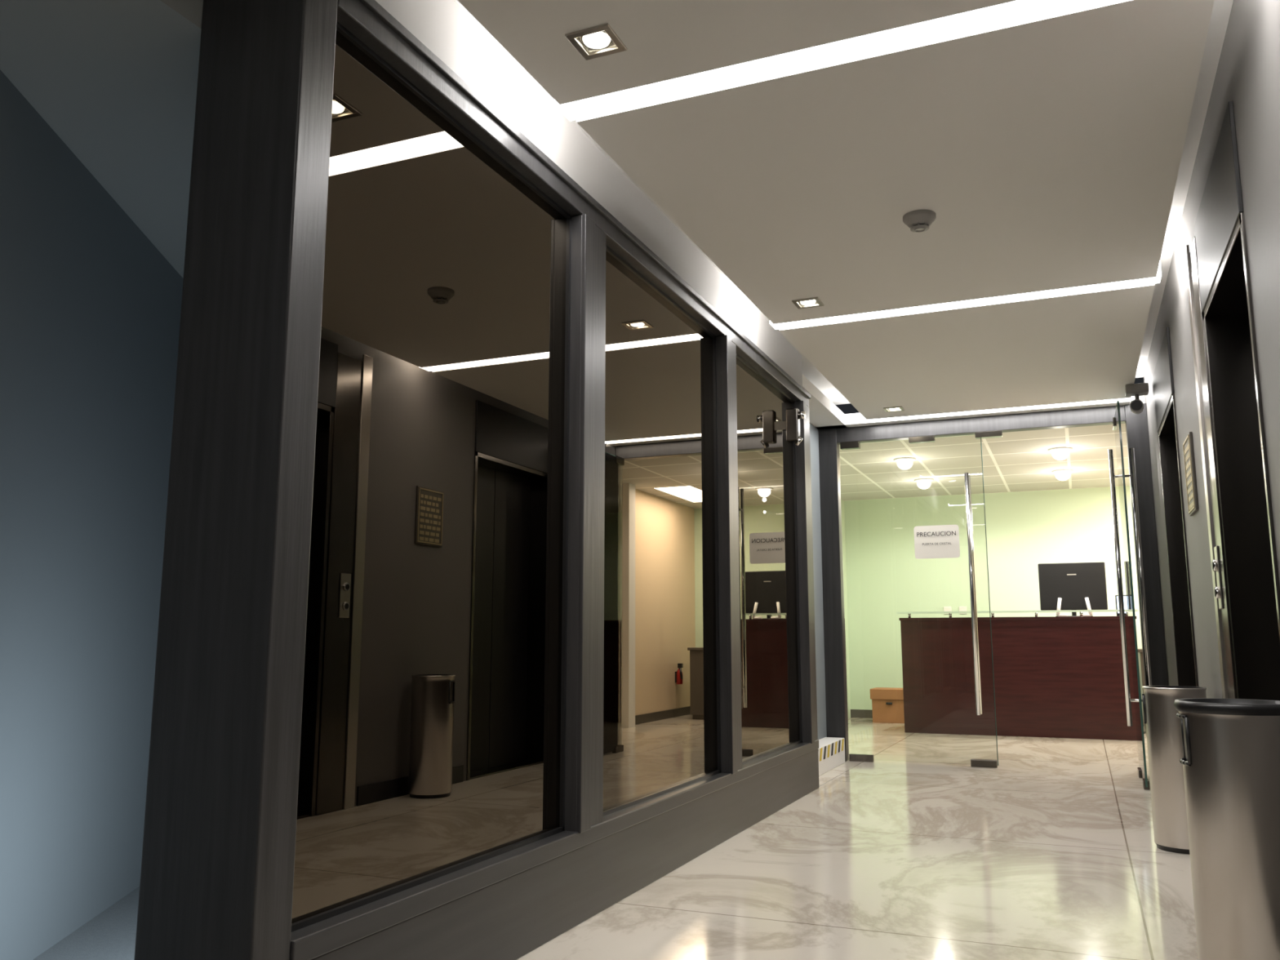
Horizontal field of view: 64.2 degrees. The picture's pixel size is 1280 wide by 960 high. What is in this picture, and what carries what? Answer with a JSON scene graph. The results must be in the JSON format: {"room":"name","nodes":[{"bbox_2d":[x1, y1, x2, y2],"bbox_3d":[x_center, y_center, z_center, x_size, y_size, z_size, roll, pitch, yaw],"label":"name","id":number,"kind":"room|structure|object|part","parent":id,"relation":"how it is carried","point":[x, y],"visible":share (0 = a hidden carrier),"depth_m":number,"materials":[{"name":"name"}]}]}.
{"room":"elevator lobby","nodes":[
{"label":"elevator lobby","id":0,"kind":"room"},
{"bbox_2d":[0,69,182,959],"bbox_3d":[-2.306,-0.094,1.070,1.540,2.235,6.110,-4,-10,23],"label":"wall","id":1,"kind":"structure","parent":0,"point":[91,308],"depth_m":2.97,"materials":[{"name":"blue paint"}]},
{"bbox_2d":[0,0,203,278],"bbox_3d":[-2.406,-1.355,1.415,1.840,0.365,6.300,-4,-10,23],"label":"ceiling","id":2,"kind":"structure","parent":0,"point":[116,81],"depth_m":2.56,"materials":[{"name":"grey paint"}]},
{"bbox_2d":[375,0,802,386],"bbox_3d":[-0.012,-0.967,4.378,0.300,0.260,4.526,-4,-10,23],"label":"wall","id":3,"kind":"structure","parent":0,"point":[442,26],"depth_m":3.48,"materials":[{"name":"grey metal"}]},
{"bbox_2d":[336,0,810,407],"bbox_3d":[0.143,-0.800,4.343,0.112,0.080,4.420,-4,-10,23],"label":"header","id":4,"kind":"object","parent":3,"relation":"attached to","point":[367,20],"depth_m":3.08,"materials":[{"name":"grey metal"}]},
{"bbox_2d":[32,717,1198,959],"bbox_3d":[0.806,1.584,4.246,5.200,0.100,15.200,-4,-10,23],"label":"floor","id":5,"kind":"structure","parent":0,"point":[1050,852],"depth_m":3.73,"materials":[{"name":"stone"}]},
{"bbox_2d":[133,0,817,959],"bbox_3d":[0.025,0.296,4.165,0.300,2.420,4.526,-4,-10,23],"label":"frame posts","id":6,"kind":"object","parent":5,"relation":"on","point":[216,880],"visible":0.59,"depth_m":2.12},
{"bbox_2d":[291,30,566,923],"bbox_3d":[-0.492,0.006,2.748,0.006,2.005,1.250,-4,-10,23],"label":"pane","id":7,"kind":"object","parent":6,"relation":"attached to","point":[430,740],"visible":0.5,"depth_m":2.61,"materials":[{"name":"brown glass"}]},
{"bbox_2d":[291,21,802,932],"bbox_3d":[0.097,0.216,4.095,0.016,2.005,4.220,-4,-10,23],"label":"window frame","id":8,"kind":"structure","parent":6,"relation":"attached to","point":[340,28],"depth_m":3.30,"materials":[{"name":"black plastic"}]},
{"bbox_2d":[603,250,717,811],"bbox_3d":[0.087,0.215,4.088,0.006,2.005,1.320,-4,-10,23],"label":"pane","id":9,"kind":"object","parent":6,"relation":"attached to","point":[660,679],"visible":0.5,"depth_m":4.03,"materials":[{"name":"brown glass"}]},
{"bbox_2d":[576,213,814,833],"bbox_3d":[0.408,0.310,4.675,0.016,2.010,3.045,-4,-10,23],"label":"window mullions","id":10,"kind":"object","parent":6,"relation":"attached to","point":[588,275],"depth_m":3.40,"materials":[{"name":"grey metal"}]},
{"bbox_2d":[736,357,805,760],"bbox_3d":[0.732,0.421,5.406,0.146,2.005,1.280,-4,-10,23],"label":"pane","id":11,"kind":"object","parent":6,"relation":"attached to","point":[769,660],"depth_m":5.44,"materials":[{"name":"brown glass"}]},
{"bbox_3d":[0.880,-0.300,5.862,0.140,0.218,0.060,-4,-10,23],"label":"wall sensor bracket","id":12,"kind":"part","parent":11,"relation":"part of","materials":[{"name":"silver metal"}]},
{"bbox_2d":[289,739,818,959],"bbox_3d":[0.048,1.363,4.047,0.306,0.275,4.420,-4,-10,23],"label":"base wall","id":13,"kind":"structure","parent":5,"relation":"on","point":[508,905],"depth_m":2.99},
{"bbox_2d":[817,737,844,776],"bbox_3d":[1.181,1.841,6.768,0.142,0.170,1.050,-4,-10,23],"label":"box","id":14,"kind":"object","parent":5,"relation":"on","point":[831,750],"depth_m":6.85,"materials":[{"name":"white cardboard"}]},
{"bbox_2d":[870,687,904,723],"bbox_3d":[2.657,2.377,10.771,0.380,0.345,0.393,-4,-10,23],"label":"cardboard box","id":15,"kind":"object","parent":5,"relation":"on","point":[887,703],"visible":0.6,"depth_m":10.62,"materials":[{"name":"brown cardboard"}]},
{"bbox_3d":[2.660,2.259,10.795,0.380,0.105,0.380,-4,-10,23],"label":"lid","id":16,"kind":"part","parent":15,"relation":"part of","materials":[{"name":"cardboard"}]},
{"bbox_2d":[817,377,1168,761],"bbox_3d":[2.540,0.646,7.061,2.560,2.620,0.110,-4,-10,23],"label":"posts","id":17,"kind":"object","parent":5,"relation":"on","point":[1136,424],"visible":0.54,"depth_m":7.34,"materials":[{"name":"metal"}]},
{"bbox_2d":[840,417,1149,790],"bbox_3d":[2.223,0.759,6.775,1.885,2.310,0.755,-4,-10,23],"label":"fittings","id":18,"kind":"object","parent":5,"relation":"on","point":[998,433],"visible":0.85,"depth_m":7.23,"materials":[{"name":"grey metal"}]},
{"bbox_2d":[839,434,998,765],"bbox_3d":[1.960,0.834,7.276,1.013,2.285,0.010,-4,-10,23],"label":"leaf","id":19,"kind":"object","parent":18,"relation":"attached to","point":[974,434],"depth_m":7.13,"materials":[{"name":"clear glass"}]},
{"bbox_2d":[913,524,959,559],"bbox_3d":[2.111,0.440,7.262,0.310,0.235,0.002,-4,-10,23],"label":"caution sign","id":20,"kind":"object","parent":19,"relation":"attached to","point":[940,541],"visible":1,"depth_m":7.26,"materials":[{"name":"white paper"}]},
{"bbox_3d":[2.423,0.804,7.081,0.005,2.285,0.010,-4,-10,23],"label":"glass edges","id":21,"kind":"part","parent":19,"relation":"part of","materials":[{"name":"clear glass"}]},
{"bbox_2d":[964,448,1151,726],"bbox_3d":[2.644,0.707,6.636,0.127,1.670,1.273,6,-11,-32],"label":"pull handles","id":22,"kind":"object","parent":19,"relation":"attached to","point":[1133,473],"visible":0.88,"depth_m":6.23,"materials":[{"name":"silver metal"}]},
{"bbox_2d":[1114,400,1147,787],"bbox_3d":[3.060,0.692,6.380,0.012,2.290,0.686,-4,-10,23],"label":"open right leaf","id":23,"kind":"object","parent":18,"relation":"attached to","point":[1138,723],"depth_m":6.23,"materials":[{"name":"clear glass"}]},
{"bbox_3d":[3.060,0.692,6.380,0.012,2.290,0.686,-4,-10,23],"label":"right leaf edge","id":24,"kind":"part","parent":23,"relation":"part of","materials":[{"name":"clear glass"}]},
{"bbox_2d":[898,616,1137,740],"bbox_3d":[3.523,1.818,9.507,2.030,1.060,0.680,-4,-10,23],"label":"reception desk","id":25,"kind":"object","parent":5,"relation":"on","point":[1055,677],"visible":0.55,"depth_m":9.19,"materials":[{"name":"brown wood"}]},
{"bbox_2d":[896,609,1137,617],"bbox_3d":[3.401,1.223,9.310,2.050,0.054,0.223,-4,-10,23],"label":"shelf","id":26,"kind":"object","parent":25,"relation":"on","point":[1081,611],"visible":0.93,"depth_m":9.24,"materials":[{"name":"grey"}]},
{"bbox_2d":[898,616,1136,620],"bbox_3d":[3.523,1.306,9.587,2.030,0.025,0.680,-4,-10,23],"label":"countertop","id":27,"kind":"structure","parent":25,"relation":"on","point":[1046,617],"depth_m":9.26,"materials":[{"name":"white wood"}]},
{"bbox_2d":[1037,561,1107,616],"bbox_3d":[4.064,1.035,9.585,0.580,0.510,0.215,-4,-10,23],"label":"computer monitor","id":28,"kind":"object","parent":25,"relation":"on","point":[1073,585],"visible":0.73,"depth_m":9.55,"materials":[{"name":"black plastic"}]},
{"bbox_2d":[1115,595,1127,616],"bbox_3d":[4.321,1.122,9.104,0.135,0.190,0.024,-4,-10,23],"label":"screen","id":29,"kind":"object","parent":25,"relation":"on","point":[1125,601],"visible":0.44,"depth_m":9.10,"materials":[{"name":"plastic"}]},
{"bbox_2d":[1137,648,1146,730],"bbox_3d":[4.949,1.979,9.603,0.460,0.770,0.640,-4,-10,23],"label":"base cabinet","id":30,"kind":"object","parent":5,"relation":"on","point":[1140,650],"visible":0.16,"depth_m":9.47,"materials":[{"name":"grey"}]},
{"bbox_2d":[1142,685,1206,854],"bbox_3d":[2.264,1.204,4.281,0.247,0.660,0.244,-4,-10,23],"label":"trash bin","id":31,"kind":"object","parent":5,"relation":"on","point":[1163,727],"visible":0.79,"depth_m":4.22,"materials":[{"name":"silver metal"}]},
{"bbox_2d":[1173,697,1279,959],"bbox_3d":[1.513,0.910,2.539,0.280,0.704,0.280,-4,-10,23],"label":"trash bin","id":32,"kind":"object","parent":5,"relation":"on","point":[1230,762],"visible":1,"depth_m":2.46,"materials":[{"name":"silver metal"}]},
{"bbox_2d":[809,422,850,739],"bbox_3d":[1.531,0.938,8.930,0.780,2.620,5.500,-4,-10,23],"label":"wall","id":33,"kind":"structure","parent":0,"point":[814,433],"depth_m":7.42,"materials":[{"name":"grey paint"}]},
{"bbox_2d":[457,0,1214,425],"bbox_3d":[0.454,-1.236,2.456,1.720,0.080,10.470,-4,-10,23],"label":"ceiling","id":34,"kind":"structure","parent":0,"point":[1046,152],"depth_m":3.38,"materials":[{"name":"white paint"}]},
{"bbox_2d":[564,22,627,60],"bbox_3d":[-0.115,-1.180,2.698,0.124,0.056,0.124,-4,-10,23],"label":"recessed light","id":35,"kind":"object","parent":34,"relation":"in","point":[599,37],"visible":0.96,"depth_m":2.69,"materials":[{"name":"silver metal"}]},
{"bbox_2d":[791,297,823,309],"bbox_3d":[0.788,-0.854,4.789,0.124,0.056,0.124,-4,-10,23],"label":"recessed light","id":36,"kind":"object","parent":34,"relation":"in","point":[809,302],"visible":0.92,"depth_m":4.78,"materials":[{"name":"silver metal"}]},
{"bbox_2d":[554,0,1116,120],"label":"lights","id":37,"kind":"object","parent":34,"relation":"attached to","point":[928,31],"depth_m":2.77},
{"bbox_2d":[883,406,904,412],"bbox_3d":[1.741,-0.509,6.997,0.124,0.056,0.124,-4,-10,23],"label":"recessed light","id":38,"kind":"object","parent":34,"relation":"in","point":[894,408],"visible":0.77,"depth_m":6.99,"materials":[{"name":"silver metal"}]},
{"bbox_2d":[902,209,936,232],"bbox_3d":[1.042,-0.957,3.804,0.120,0.055,0.120,-4,-10,23],"label":"smoke detector","id":39,"kind":"object","parent":34,"relation":"attached to","point":[918,220],"visible":1,"depth_m":3.77,"materials":[{"name":"grey plastic"}]},
{"bbox_2d":[769,262,1161,328],"label":"lights","id":40,"kind":"object","parent":34,"relation":"attached to","point":[1157,279],"depth_m":4.80},
{"bbox_2d":[1124,382,1149,413],"bbox_3d":[3.068,-0.500,6.288,0.130,0.193,0.194,-4,-10,23],"label":"security camera","id":41,"kind":"object","parent":34,"relation":"attached to","point":[1136,406],"visible":1,"depth_m":6.29,"materials":[{"name":"grey plastic"}]},
{"bbox_2d":[802,374,871,429],"bbox_3d":[1.250,-0.526,7.008,0.430,0.080,1.370,-4,-10,23],"label":"soffit","id":42,"kind":"structure","parent":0,"point":[824,414],"depth_m":7.24,"materials":[{"name":"white paint"}]},
{"bbox_2d":[453,0,1233,404],"bbox_3d":[0.451,-1.427,2.531,2.640,0.080,10.550,-4,-10,23],"label":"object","id":43,"kind":"structure","parent":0,"point":[1221,10],"depth_m":3.88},
{"bbox_2d":[839,395,1145,501],"bbox_3d":[3.226,-0.184,9.232,3.800,0.070,4.140,-4,-10,23],"label":"ceiling","id":44,"kind":"structure","parent":0,"point":[1019,460],"depth_m":9.30,"materials":[{"name":"tile"}]},
{"bbox_2d":[893,457,915,469],"bbox_3d":[2.335,-0.150,8.995,0.190,0.116,0.190,-4,-10,23],"label":"ceiling light","id":45,"kind":"object","parent":44,"relation":"in","point":[903,463],"visible":0.92,"depth_m":8.94,"materials":[{"name":"white plastic"}]},
{"bbox_3d":[2.335,-0.150,8.995,0.136,0.116,0.136,-4,-10,23],"label":"bulb","id":46,"kind":"part","parent":45,"relation":"part of","materials":[{"name":"white glass"}]},
{"bbox_2d":[914,478,933,488],"bbox_3d":[2.828,0.032,10.162,0.190,0.116,0.190,-4,-10,23],"label":"recessed light","id":47,"kind":"object","parent":44,"relation":"in","point":[922,483],"visible":0.9,"depth_m":10.11,"materials":[{"name":"white plastic"}]},
{"bbox_3d":[2.828,0.032,10.162,0.136,0.116,0.136,-4,-10,23],"label":"bulb","id":48,"kind":"part","parent":47,"relation":"part of","materials":[{"name":"white glass"}]},
{"bbox_2d":[1048,447,1072,460],"bbox_3d":[3.511,-0.224,8.521,0.190,0.116,0.190,-4,-10,23],"label":"ceiling light","id":49,"kind":"object","parent":44,"relation":"in","point":[1058,453],"visible":0.92,"depth_m":8.47,"materials":[{"name":"white plastic"}]},
{"bbox_3d":[3.511,-0.224,8.521,0.136,0.116,0.136,-4,-10,23],"label":"bulb","id":50,"kind":"part","parent":49,"relation":"part of","materials":[{"name":"white glass"}]},
{"bbox_2d":[1051,469,1073,480],"bbox_3d":[3.986,-0.052,9.621,0.190,0.116,0.190,-4,-10,23],"label":"recessed light","id":51,"kind":"object","parent":44,"relation":"in","point":[1060,474],"visible":0.9,"depth_m":9.57,"materials":[{"name":"white plastic"}]},
{"bbox_3d":[3.986,-0.052,9.621,0.136,0.116,0.136,-4,-10,23],"label":"bulb","id":52,"kind":"part","parent":51,"relation":"part of","materials":[{"name":"white glass"}]},
{"bbox_2d":[844,485,1142,710],"bbox_3d":[4.019,1.303,10.880,3.800,2.500,0.100,-4,-10,23],"label":"wall","id":53,"kind":"structure","parent":0,"point":[1025,530],"depth_m":11.12,"materials":[{"name":"green paint"}]},
{"bbox_2d":[850,709,872,718],"bbox_3d":[3.599,2.342,9.722,3.600,0.090,2.040,-4,-10,23],"label":"baseboard","id":54,"kind":"structure","parent":53,"relation":"attached to","point":[863,713],"depth_m":11.29,"materials":[{"name":"grey"}]},
{"bbox_2d":[943,606,951,611],"bbox_3d":[3.346,1.403,11.095,0.077,0.045,0.010,-4,-10,23],"label":"wall switch","id":55,"kind":"object","parent":53,"relation":"attached to","point":[948,608],"depth_m":11.09,"materials":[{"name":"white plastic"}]},
{"bbox_2d":[959,606,967,613],"bbox_3d":[3.493,1.408,11.031,0.076,0.071,0.010,-4,-10,23],"label":"wall switch","id":56,"kind":"object","parent":53,"relation":"attached to","point":[961,608],"depth_m":11.03,"materials":[{"name":"white plastic"}]},
{"bbox_2d":[1143,0,1279,698],"bbox_3d":[1.493,-0.168,1.841,0.340,2.620,10.470,-4,-10,23],"label":"wall","id":57,"kind":"structure","parent":0,"point":[1247,75],"depth_m":2.93,"materials":[{"name":"grey metal"}]},
{"bbox_2d":[836,404,1125,444],"bbox_3d":[2.386,-0.386,7.288,1.955,0.110,0.090,-4,-10,23],"label":"header","id":58,"kind":"object","parent":57,"relation":"attached to","point":[1103,415],"visible":0.98,"depth_m":7.22,"materials":[{"name":"paint"}]},
{"bbox_2d":[1152,326,1174,432],"bbox_3d":[2.838,-0.522,5.541,0.012,0.340,1.050,-4,-10,23],"label":"header","id":59,"kind":"object","parent":57,"relation":"attached to","point":[1162,377],"visible":0.92,"depth_m":5.41,"materials":[{"name":"silver metal"}]},
{"bbox_2d":[1158,393,1198,686],"bbox_3d":[2.922,0.658,5.320,0.188,2.060,1.050,-4,-10,23],"label":"elevator door","id":60,"kind":"structure","parent":57,"relation":"attached to","point":[1171,481],"depth_m":5.81,"materials":[{"name":"grey metal"}]},
{"bbox_2d":[1182,431,1198,515],"bbox_3d":[2.440,-0.023,4.524,0.016,0.340,0.270,-4,-10,23],"label":"wall plaque","id":61,"kind":"object","parent":57,"relation":"attached to","point":[1188,445],"visible":1,"depth_m":4.46,"materials":[{"name":"gold"}]},
{"bbox_2d":[1184,235,1236,698],"bbox_3d":[2.144,0.247,3.789,0.020,2.400,0.280,-4,-10,23],"label":"door frame","id":62,"kind":"structure","parent":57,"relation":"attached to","point":[1223,625],"depth_m":3.83,"materials":[{"name":"silver metal"}]},
{"bbox_2d":[1211,545,1223,608],"bbox_3d":[2.131,0.361,3.772,0.020,0.230,0.080,-4,-10,23],"label":"panel","id":63,"kind":"object","parent":57,"relation":"attached to","point":[1215,562],"depth_m":3.75,"materials":[{"name":"silver metal"}]},
{"bbox_2d":[1194,101,1243,312],"bbox_3d":[1.902,-0.860,3.373,0.012,0.340,0.980,-4,-10,23],"label":"header","id":64,"kind":"object","parent":57,"relation":"attached to","point":[1221,206],"visible":0.9,"depth_m":3.24,"materials":[{"name":"silver metal"}]},
{"bbox_2d":[1203,212,1279,700],"bbox_3d":[1.987,0.320,3.153,0.188,2.060,0.980,-4,-10,23],"label":"elevator door","id":65,"kind":"structure","parent":57,"relation":"attached to","point":[1253,586],"depth_m":3.60,"materials":[{"name":"grey metal"}]}
]}

